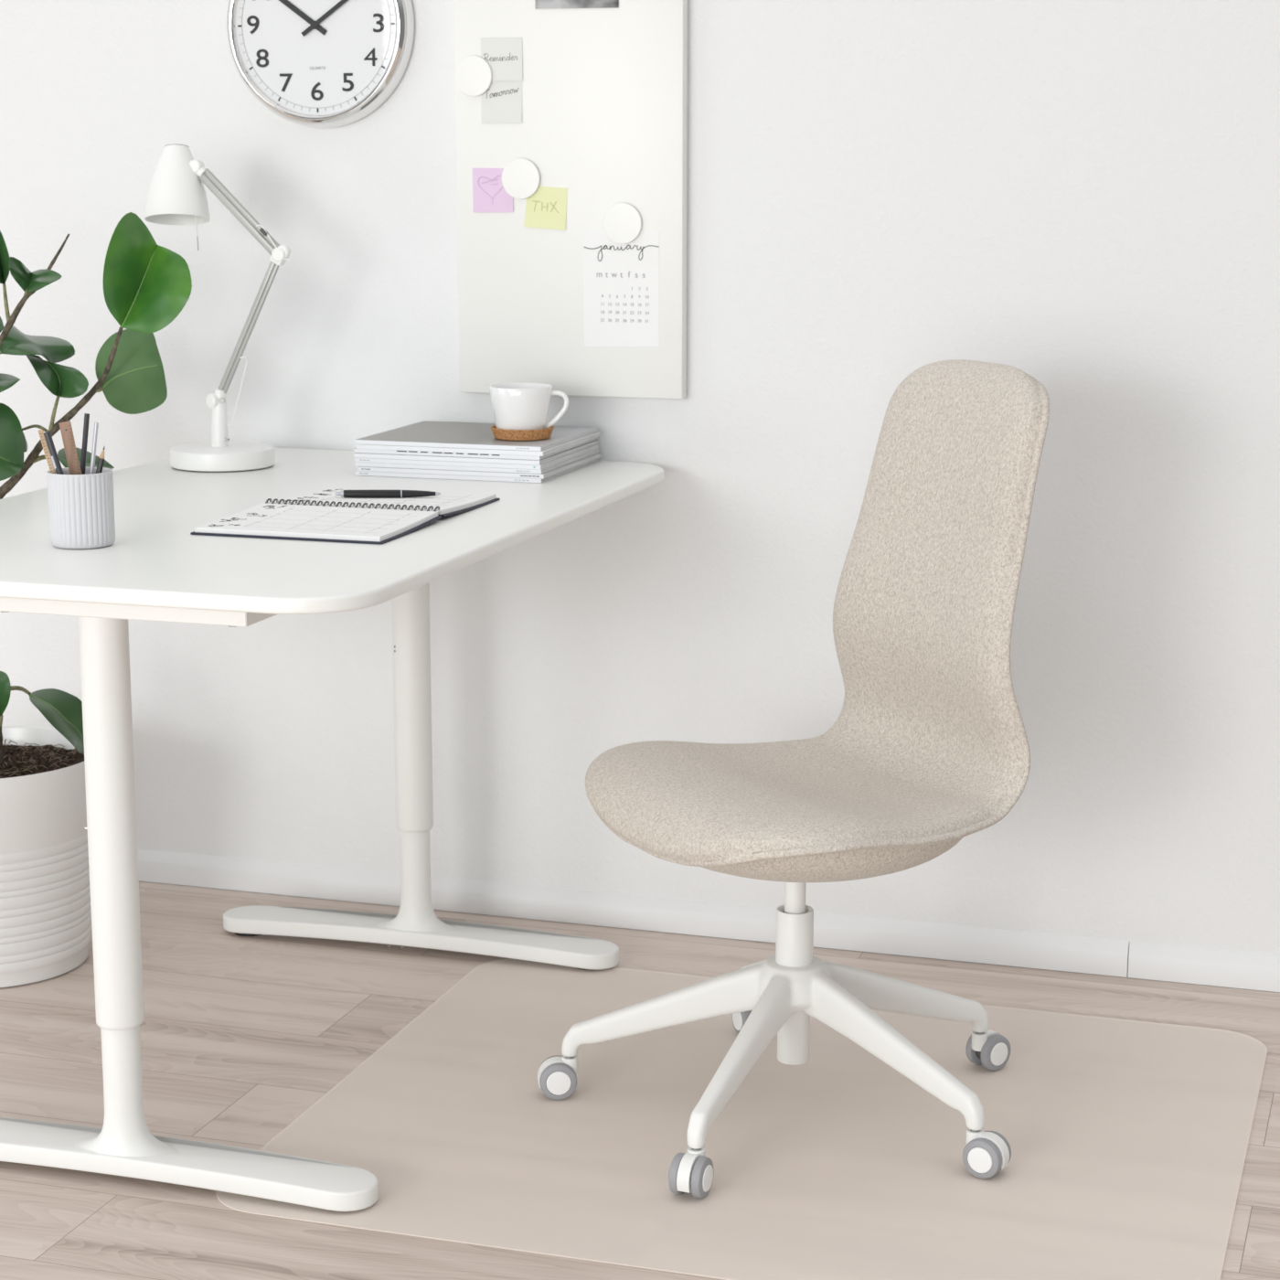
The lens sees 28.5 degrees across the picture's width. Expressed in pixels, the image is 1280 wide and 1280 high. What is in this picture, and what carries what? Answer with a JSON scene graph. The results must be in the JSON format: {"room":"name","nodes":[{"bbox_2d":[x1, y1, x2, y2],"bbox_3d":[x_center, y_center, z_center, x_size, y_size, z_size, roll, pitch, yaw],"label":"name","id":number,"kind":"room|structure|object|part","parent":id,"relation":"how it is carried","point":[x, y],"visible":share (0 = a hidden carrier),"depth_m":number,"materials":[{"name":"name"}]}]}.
{"room":"home office","nodes":[
{"label":"home office","id":0,"kind":"room"},
{"bbox_2d":[0,0,1279,955],"bbox_3d":[-0.148,-0.867,3.933,8.000,2.700,0.048,4,12,17],"label":"wall","id":1,"kind":"structure","parent":0,"point":[1082,197],"depth_m":3.91,"materials":[{"name":"white paint"}]},
{"bbox_2d":[226,0,414,127],"bbox_3d":[-0.509,-0.972,3.984,0.319,0.319,0.035,4,12,17],"label":"wall clock","id":2,"kind":"object","parent":1,"relation":"attached to","point":[311,63],"visible":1,"depth_m":3.98,"materials":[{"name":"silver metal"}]},
{"bbox_2d":[454,0,687,399],"bbox_3d":[-0.107,-0.793,3.892,0.370,0.829,0.030,4,12,17],"label":"board","id":3,"kind":"object","parent":1,"relation":"attached to","point":[604,90],"visible":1,"depth_m":3.89,"materials":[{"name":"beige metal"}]},
{"bbox_2d":[454,55,492,95],"bbox_3d":[-0.258,-0.873,3.904,0.062,0.062,0.005,4,12,17],"label":"round magnet","id":4,"kind":"object","parent":3,"relation":"attached to","point":[473,74],"visible":1,"depth_m":3.90,"materials":[{"name":"white plastic"}]},
{"bbox_2d":[472,168,513,212],"bbox_3d":[-0.229,-0.702,3.933,0.068,0.068,0.002,4,12,17],"label":"sticky note","id":5,"kind":"object","parent":3,"relation":"attached to","point":[489,195],"visible":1,"depth_m":3.94,"materials":[{"name":"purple paper"}]},
{"bbox_2d":[480,37,522,80],"bbox_3d":[-0.213,-0.896,3.889,0.069,0.065,0.002,4,12,17],"label":"sticky note","id":6,"kind":"object","parent":3,"relation":"attached to","point":[503,55],"visible":1,"depth_m":3.89,"materials":[{"name":"white paper"}]},
{"bbox_2d":[481,80,522,123],"bbox_3d":[-0.214,-0.834,3.902,0.067,0.068,0.002,4,12,17],"label":"sticky note","id":7,"kind":"object","parent":3,"relation":"attached to","point":[502,101],"visible":1,"depth_m":3.90,"materials":[{"name":"white paper"}]},
{"bbox_2d":[501,158,540,199],"bbox_3d":[-0.185,-0.716,3.912,0.062,0.062,0.005,4,12,17],"label":"round magnet","id":8,"kind":"object","parent":3,"relation":"attached to","point":[520,176],"visible":1,"depth_m":3.91,"materials":[{"name":"white plastic"}]},
{"bbox_2d":[524,186,567,230],"bbox_3d":[-0.146,-0.671,3.912,0.071,0.068,0.002,4,12,17],"label":"sticky note","id":9,"kind":"object","parent":3,"relation":"attached to","point":[547,208],"visible":1,"depth_m":3.91,"materials":[{"name":"yellow paper"}]},
{"bbox_2d":[535,0,618,9],"bbox_3d":[-0.096,-1.042,3.822,0.134,0.164,0.002,4,12,17],"label":"print","id":10,"kind":"object","parent":3,"relation":"attached to","point":[539,4],"visible":1,"depth_m":3.84},
{"bbox_2d":[583,230,659,346],"bbox_3d":[-0.029,-0.543,3.900,0.123,0.180,0.001,4,12,17],"label":"page","id":11,"kind":"object","parent":3,"relation":"attached to","point":[621,282],"visible":1,"depth_m":3.90,"materials":[{"name":"white paper"}]},
{"bbox_2d":[602,202,641,244],"bbox_3d":[-0.027,-0.640,3.876,0.062,0.062,0.005,4,12,17],"label":"round magnet","id":12,"kind":"object","parent":3,"relation":"attached to","point":[622,222],"visible":1,"depth_m":3.87,"materials":[{"name":"white plastic"}]},
{"bbox_2d":[137,849,1279,991],"bbox_3d":[-0.157,0.436,4.162,8.000,0.054,0.012,4,12,17],"label":"baseboard","id":13,"kind":"structure","parent":1,"relation":"attached to","point":[965,944],"depth_m":4.07,"materials":[{"name":"white paint"}]},
{"bbox_2d":[0,881,1279,1279],"bbox_3d":[-1.208,1.133,0.923,8.000,0.050,7.060,4,12,17],"label":"floor","id":14,"kind":"structure","parent":0,"point":[240,1036],"depth_m":3.56,"materials":[{"name":"laminate"}]},
{"bbox_2d":[0,212,191,987],"bbox_3d":[-0.929,-0.061,3.823,0.542,1.160,0.361,4,12,17],"label":"rubber plant","id":15,"kind":"object","parent":14,"relation":"on","point":[46,912],"visible":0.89,"depth_m":3.80,"materials":[{"name":"green plant"}]},
{"bbox_3d":[-1.015,0.338,3.930,0.363,0.337,0.363,4,12,17],"label":"pot","id":16,"kind":"part","parent":15,"relation":"part of","materials":[{"name":"white ceramic"}]},
{"bbox_2d":[0,447,664,1211],"bbox_3d":[-0.511,0.194,3.551,0.802,0.768,1.268,4,12,17],"label":"desk","id":17,"kind":"object","parent":14,"relation":"on","point":[154,569],"visible":0.93,"depth_m":3.12,"materials":[{"name":"white laminate"}]},
{"bbox_2d":[46,466,115,549],"bbox_3d":[-0.696,-0.165,3.143,0.080,0.094,0.080,4,12,17],"label":"pen cup","id":18,"kind":"object","parent":17,"relation":"on","point":[80,506],"visible":0.94,"depth_m":3.11,"materials":[{"name":"white ceramic"}]},
{"bbox_2d":[37,429,55,473],"bbox_3d":[-0.724,-0.192,3.127,0.039,0.139,0.004,-2,12,-12],"label":"folding rule","id":19,"kind":"object","parent":18,"relation":"in","point":[40,432],"visible":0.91,"depth_m":3.12,"materials":[{"name":"brown wood"}]},
{"bbox_2d":[43,431,63,474],"bbox_3d":[-0.712,-0.189,3.116,0.045,0.138,0.011,0,11,0],"label":"pen","id":20,"kind":"object","parent":18,"relation":"in","point":[54,456],"visible":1,"depth_m":3.11,"materials":[{"name":"grey paint"}]},
{"bbox_2d":[58,420,81,474],"bbox_3d":[-0.701,-0.199,3.139,0.038,0.148,0.003,-2,12,-12],"label":"ruler","id":21,"kind":"object","parent":18,"relation":"in","point":[66,430],"visible":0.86,"depth_m":3.13,"materials":[{"name":"brown wood"}]},
{"bbox_2d":[80,413,89,474],"bbox_3d":[-0.697,-0.206,3.152,0.025,0.155,0.007,-1,11,-6],"label":"pencil","id":22,"kind":"object","parent":18,"relation":"in","point":[86,415],"visible":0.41,"depth_m":3.14,"materials":[{"name":"grey paint"}]},
{"bbox_2d":[89,422,98,474],"bbox_3d":[-0.686,-0.200,3.152,0.024,0.144,0.005,-1,11,-6],"label":"pencil","id":23,"kind":"object","parent":18,"relation":"in","point":[96,424],"visible":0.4,"depth_m":3.14,"materials":[{"name":"grey paint"}]},
{"bbox_2d":[96,447,104,473],"bbox_3d":[-0.679,-0.182,3.132,0.034,0.117,0.007,-6,13,-27],"label":"pencil","id":24,"kind":"object","parent":18,"relation":"in","point":[101,461],"visible":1,"depth_m":3.13,"materials":[{"name":"black wood"}]},
{"bbox_3d":[-0.640,0.218,3.055,0.058,0.518,0.058,4,12,17],"label":"leg","id":25,"kind":"part","parent":17,"relation":"part of","materials":[{"name":"white metal"}]},
{"bbox_3d":[-0.640,0.537,3.118,0.145,0.200,0.073,4,12,17],"label":"leg","id":26,"kind":"part","parent":17,"relation":"part of","materials":[{"name":"white metal"}]},
{"bbox_2d":[144,143,290,472],"bbox_3d":[-0.648,-0.511,3.866,0.203,0.491,0.160,-4,12,-19],"label":"desk lamp","id":27,"kind":"object","parent":17,"relation":"on","point":[176,196],"visible":1,"depth_m":3.83,"materials":[{"name":"white metal"}]},
{"bbox_3d":[-0.706,-0.692,3.838,0.098,0.123,0.099,4,12,17],"label":"lamp shade","id":28,"kind":"part","parent":27,"relation":"part of","materials":[{"name":"white metal"}]},
{"bbox_3d":[-0.679,-0.651,3.846,0.002,0.070,0.012,-9,15,-39],"label":"switch rod","id":29,"kind":"part","parent":27,"relation":"part of","materials":[{"name":"white metal"}]},
{"bbox_3d":[-0.656,-0.370,3.894,0.023,0.024,0.024,-10,15,-41],"label":"pivot knob","id":30,"kind":"part","parent":27,"relation":"part of","materials":[{"name":"white plastic"}]},
{"bbox_3d":[-0.651,-0.344,3.901,0.026,0.092,0.026,4,12,17],"label":"stem","id":31,"kind":"part","parent":27,"relation":"part of","materials":[{"name":"white metal"}]},
{"bbox_3d":[-0.619,-0.383,3.879,0.038,0.107,0.002,4,12,17],"label":"tension rod","id":32,"kind":"part","parent":27,"relation":"part of","materials":[{"name":"white metal"}]},
{"bbox_3d":[-0.607,-0.649,3.826,0.133,0.130,0.012,4,12,17],"label":"arm","id":33,"kind":"part","parent":27,"relation":"part of","materials":[{"name":"grey metal"}]},
{"bbox_3d":[-0.599,-0.479,3.857,0.110,0.209,0.010,4,12,17],"label":"arm","id":34,"kind":"part","parent":27,"relation":"part of","materials":[{"name":"grey metal"}]},
{"bbox_3d":[-0.555,-0.601,3.813,0.054,0.054,0.004,4,12,17],"label":"tension rod","id":35,"kind":"part","parent":27,"relation":"part of","materials":[{"name":"white metal"}]},
{"bbox_2d":[190,486,500,544],"bbox_3d":[-0.387,-0.176,3.389,0.266,0.020,0.418,4,12,17],"label":"planner","id":36,"kind":"object","parent":17,"relation":"on","point":[319,515],"visible":1,"depth_m":3.32,"materials":[{"name":"white paper"}]},
{"bbox_2d":[335,489,440,498],"bbox_3d":[-0.349,-0.203,3.497,0.146,0.012,0.012,-1,11,-5],"label":"ballpoint pen","id":37,"kind":"object","parent":36,"relation":"on","point":[400,493],"visible":1,"depth_m":3.49,"materials":[{"name":"black plastic"}]},
{"bbox_3d":[-0.356,0.043,3.934,0.058,0.518,0.058,4,12,17],"label":"leg","id":38,"kind":"part","parent":17,"relation":"part of","materials":[{"name":"white metal"}]},
{"bbox_3d":[-0.356,0.362,3.997,0.145,0.200,0.073,4,12,17],"label":"leg","id":39,"kind":"part","parent":17,"relation":"part of","materials":[{"name":"white metal"}]},
{"bbox_2d":[355,458,599,483],"bbox_3d":[-0.247,-0.268,3.889,0.298,0.007,0.272,4,12,17],"label":"magazine","id":40,"kind":"object","parent":17,"relation":"on","point":[357,473],"visible":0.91,"depth_m":3.77,"materials":[{"name":"white paper"}]},
{"bbox_2d":[357,452,601,479],"bbox_3d":[-0.243,-0.275,3.885,0.298,0.006,0.271,4,12,17],"label":"magazine","id":41,"kind":"object","parent":40,"relation":"on","point":[563,468],"visible":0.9,"depth_m":3.77,"materials":[{"name":"grey paper"}]},
{"bbox_2d":[355,448,599,473],"bbox_3d":[-0.246,-0.282,3.887,0.298,0.006,0.273,4,12,17],"label":"magazine","id":42,"kind":"object","parent":41,"relation":"on","point":[587,454],"visible":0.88,"depth_m":3.77,"materials":[{"name":"grey paper"}]},
{"bbox_2d":[354,444,598,469],"bbox_3d":[-0.247,-0.288,3.885,0.297,0.007,0.272,4,12,17],"label":"magazine","id":43,"kind":"object","parent":42,"relation":"on","point":[592,448],"visible":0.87,"depth_m":3.77,"materials":[{"name":"white paper"}]},
{"bbox_2d":[353,439,597,465],"bbox_3d":[-0.249,-0.295,3.883,0.297,0.006,0.270,4,12,17],"label":"magazine","id":44,"kind":"object","parent":43,"relation":"on","point":[592,443],"visible":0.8,"depth_m":3.76,"materials":[{"name":"grey paper"}]},
{"bbox_2d":[353,437,597,459],"bbox_3d":[-0.248,-0.302,3.884,0.297,0.006,0.273,4,12,17],"label":"magazine","id":45,"kind":"object","parent":44,"relation":"on","point":[359,451],"visible":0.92,"depth_m":3.76,"materials":[{"name":"grey paper"}]},
{"bbox_2d":[396,450,499,455],"bbox_3d":[-0.286,-0.278,3.755,0.164,0.002,0.001,4,12,17],"label":"print","id":46,"kind":"object","parent":45,"relation":"attached to","point":[406,453],"depth_m":3.76,"materials":[{"name":"grey paper"}]},
{"bbox_2d":[356,431,600,456],"bbox_3d":[-0.244,-0.308,3.878,0.298,0.007,0.270,4,12,17],"label":"magazine","id":47,"kind":"object","parent":45,"relation":"on","point":[598,433],"visible":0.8,"depth_m":3.76,"materials":[{"name":"white paper"}]},
{"bbox_2d":[354,420,598,451],"bbox_3d":[-0.247,-0.315,3.879,0.298,0.007,0.272,4,12,17],"label":"magazine","id":48,"kind":"object","parent":47,"relation":"on","point":[445,434],"visible":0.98,"depth_m":3.83,"materials":[{"name":"white paper"}]},
{"bbox_2d":[490,425,554,440],"bbox_3d":[-0.178,-0.314,3.813,0.095,0.017,0.095,4,12,17],"label":"coaster","id":49,"kind":"object","parent":48,"relation":"on","point":[498,433],"visible":0.79,"depth_m":3.77,"materials":[{"name":"brown wood"}]},
{"bbox_2d":[489,383,568,429],"bbox_3d":[-0.176,-0.349,3.810,0.104,0.071,0.095,-9,14,-38],"label":"mug","id":50,"kind":"object","parent":49,"relation":"on","point":[516,406],"visible":0.92,"depth_m":3.77,"materials":[{"name":"white ceramic"}]},
{"bbox_3d":[-0.127,-0.347,3.807,0.039,0.060,0.007,0,11,0],"label":"handle","id":51,"kind":"part","parent":50,"relation":"part of","materials":[{"name":"white ceramic"}]},
{"bbox_2d":[216,958,1267,1279],"bbox_3d":[0.185,0.626,3.339,1.200,0.002,1.000,4,12,17],"label":"protector","id":52,"kind":"object","parent":14,"relation":"on","point":[1127,1139],"visible":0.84,"depth_m":3.22,"materials":[{"name":"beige plastic"}]},
{"bbox_2d":[537,359,1049,1198],"bbox_3d":[0.184,0.145,3.246,0.649,0.976,0.642,4,12,17],"label":"office chair","id":53,"kind":"object","parent":52,"relation":"on","point":[927,749],"visible":1,"depth_m":3.26,"materials":[{"name":"beige woven fabric"},{"name":"white powder-coated metal"},{"name":"grey rubber"}]},
{"bbox_3d":[0.018,0.496,3.358,0.248,0.133,0.029,2,11,9],"label":"leg","id":54,"kind":"part","parent":53,"relation":"part of","materials":[{"name":"white"}]},
{"bbox_3d":[0.120,0.534,3.166,0.029,0.133,0.248,5,12,25],"label":"leg","id":55,"kind":"part","parent":53,"relation":"part of","materials":[{"name":"white"}]},
{"bbox_3d":[0.173,0.465,3.511,0.029,0.134,0.248,-2,11,-9],"label":"leg","id":56,"kind":"part","parent":53,"relation":"part of","materials":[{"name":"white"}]},
{"bbox_3d":[0.338,0.526,3.203,0.248,0.133,0.029,11,15,43],"label":"leg","id":57,"kind":"part","parent":53,"relation":"part of","materials":[{"name":"white"}]},
{"bbox_3d":[0.369,0.484,3.415,0.248,0.133,0.029,-6,13,-27],"label":"leg","id":58,"kind":"part","parent":53,"relation":"part of","materials":[{"name":"white"}]}
]}

